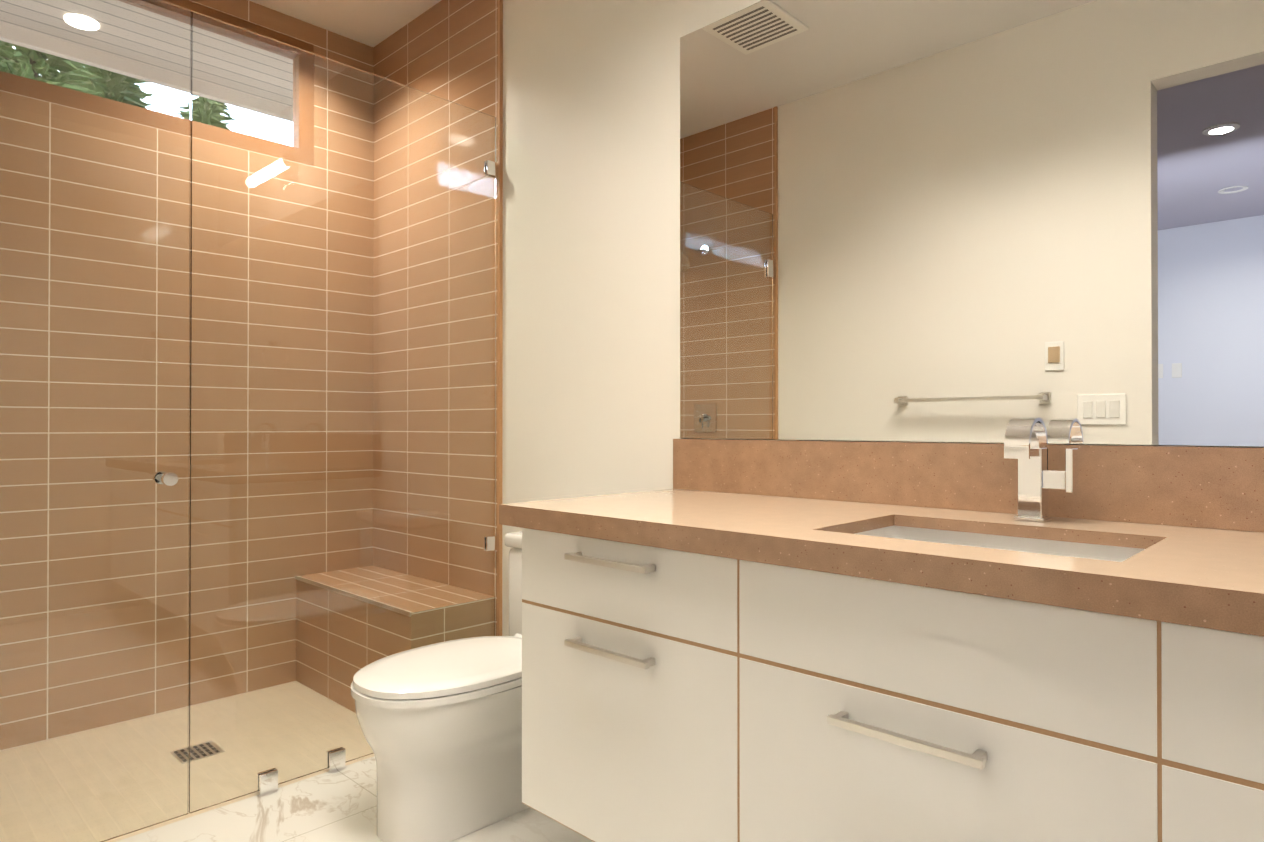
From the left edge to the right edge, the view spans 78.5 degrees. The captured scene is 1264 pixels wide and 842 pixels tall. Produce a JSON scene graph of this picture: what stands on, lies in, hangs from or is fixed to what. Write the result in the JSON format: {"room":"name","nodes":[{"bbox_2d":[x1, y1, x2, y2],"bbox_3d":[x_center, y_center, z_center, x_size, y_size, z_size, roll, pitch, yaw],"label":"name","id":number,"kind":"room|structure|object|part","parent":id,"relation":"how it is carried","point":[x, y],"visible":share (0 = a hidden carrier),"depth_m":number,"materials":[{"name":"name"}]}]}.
{"room":"bathroom","nodes":[
{"label":"bathroom","id":0,"kind":"room"},
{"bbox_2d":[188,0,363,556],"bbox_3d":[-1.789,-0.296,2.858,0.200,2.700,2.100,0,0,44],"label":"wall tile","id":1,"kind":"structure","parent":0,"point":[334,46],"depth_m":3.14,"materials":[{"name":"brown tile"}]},
{"bbox_2d":[163,0,313,136],"bbox_3d":[-1.754,-1.309,2.806,0.061,0.506,1.185,0,0,44],"label":"window","id":2,"kind":"structure","parent":1,"relation":"in","point":[223,17],"depth_m":3.01,"materials":[{"name":"brown"}]},
{"bbox_2d":[250,0,440,46],"bbox_3d":[-0.354,-1.704,1.488,4.180,0.100,2.100,0,0,44],"label":"ceiling","id":3,"kind":"structure","parent":0,"point":[372,23],"depth_m":3.12,"materials":[{"name":"white paint"}]},
{"bbox_2d":[104,722,592,841],"bbox_3d":[-0.382,1.071,1.442,3.780,0.050,1.780,0,0,44],"label":"floor","id":4,"kind":"structure","parent":0,"point":[339,805],"depth_m":2.03,"materials":[{"name":"stone"}]},
{"bbox_2d":[0,0,497,841],"bbox_3d":[-1.096,-0.021,2.135,0.100,2.139,1.754,0,0,44],"label":"glass","id":5,"kind":"object","parent":4,"relation":"on","point":[248,492],"visible":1,"depth_m":2.10,"materials":[{"name":"clear glass"}]},
{"bbox_3d":[-1.437,-0.028,1.780,0.010,2.128,0.758,0,0,44],"label":"door panel","id":6,"kind":"part","parent":5,"relation":"part of","materials":[{"name":"clear glass"}]},
{"bbox_3d":[-0.831,-0.025,2.410,0.010,2.128,0.984,0,0,44],"label":"fixed panel","id":7,"kind":"part","parent":5,"relation":"part of","materials":[{"name":"clear glass"}]},
{"bbox_2d":[351,531,528,841],"bbox_3d":[-0.395,0.696,2.152,0.394,0.705,0.771,0,0,44],"label":"toilet","id":8,"kind":"object","parent":4,"relation":"on","point":[440,723],"visible":0.52,"depth_m":1.93,"materials":[{"name":"white ceramic"}]},
{"bbox_3d":[-0.466,0.658,2.079,0.384,0.045,0.565,0,0,44],"label":"seat","id":9,"kind":"part","parent":8,"relation":"part of","materials":[{"name":"white"}]},
{"bbox_3d":[-0.195,0.373,2.362,0.394,0.043,0.195,0,0,44],"label":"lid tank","id":10,"kind":"part","parent":8,"relation":"part of","materials":[{"name":"white ceramic"}]},
{"bbox_3d":[-0.234,0.723,2.320,0.380,0.654,0.300,0,0,44],"label":"tank","id":11,"kind":"part","parent":8,"relation":"part of","materials":[{"name":"white ceramic"}]},
{"bbox_2d":[502,0,1263,635],"bbox_3d":[0.705,-0.302,1.779,3.068,2.700,0.200,0,0,44],"label":"wall","id":12,"kind":"structure","parent":0,"point":[590,248],"depth_m":2.41,"materials":[{"name":"white paint"}]},
{"bbox_2d":[364,0,497,635],"bbox_3d":[-0.740,-0.294,3.140,0.902,2.700,0.240,0,0,44],"label":"wall tile","id":13,"kind":"structure","parent":12,"relation":"attached to","point":[446,49],"depth_m":2.97,"materials":[{"name":"brown tile"}]},
{"bbox_2d":[497,0,502,635],"bbox_3d":[-1.083,-0.300,2.124,0.012,2.700,1.780,0,0,44],"label":"trim","id":14,"kind":"structure","parent":12,"relation":"attached to","point":[499,305],"depth_m":2.76,"materials":[{"name":"brown"}]},
{"bbox_2d":[499,509,1263,841],"bbox_3d":[0.578,0.526,1.316,1.855,0.638,0.632,0,0,44],"label":"bathroom vanity","id":15,"kind":"object","parent":12,"relation":"attached to","point":[1025,633],"depth_m":1.15,"materials":[{"name":"white wood"}]},
{"bbox_2d":[499,489,1263,600],"bbox_3d":[0.583,0.196,1.323,1.855,0.022,0.618,0,0,44],"label":"countertop","id":16,"kind":"structure","parent":15,"relation":"on","point":[1189,558],"depth_m":1.35,"materials":[{"name":"brown stone"}]},
{"bbox_2d":[855,525,1144,561],"bbox_3d":[0.578,0.285,1.273,0.525,0.155,0.380,0,0,44],"label":"sink","id":17,"kind":"object","parent":16,"relation":"in","point":[1061,544],"depth_m":1.39,"materials":[{"name":"white ceramic"}]},
{"bbox_2d":[1004,417,1077,521],"bbox_3d":[0.749,0.089,1.419,0.098,0.192,0.118,0,0,44],"label":"faucet","id":18,"kind":"object","parent":16,"relation":"on","point":[1026,439],"depth_m":1.43,"materials":[{"name":"silver metal"}]},
{"bbox_2d":[673,439,1263,532],"bbox_3d":[0.790,0.116,1.539,1.855,0.139,0.020,0,0,44],"label":"backsplash","id":19,"kind":"structure","parent":12,"relation":"attached to","point":[1213,487],"depth_m":1.56,"materials":[{"name":"brown stone"}]},
{"bbox_2d":[680,0,1263,446],"bbox_3d":[0.864,-0.520,1.482,2.016,1.128,0.006,0,0,44],"label":"mirror","id":20,"kind":"object","parent":12,"relation":"attached to","point":[946,220],"visible":1,"depth_m":1.62,"materials":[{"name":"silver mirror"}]}
]}

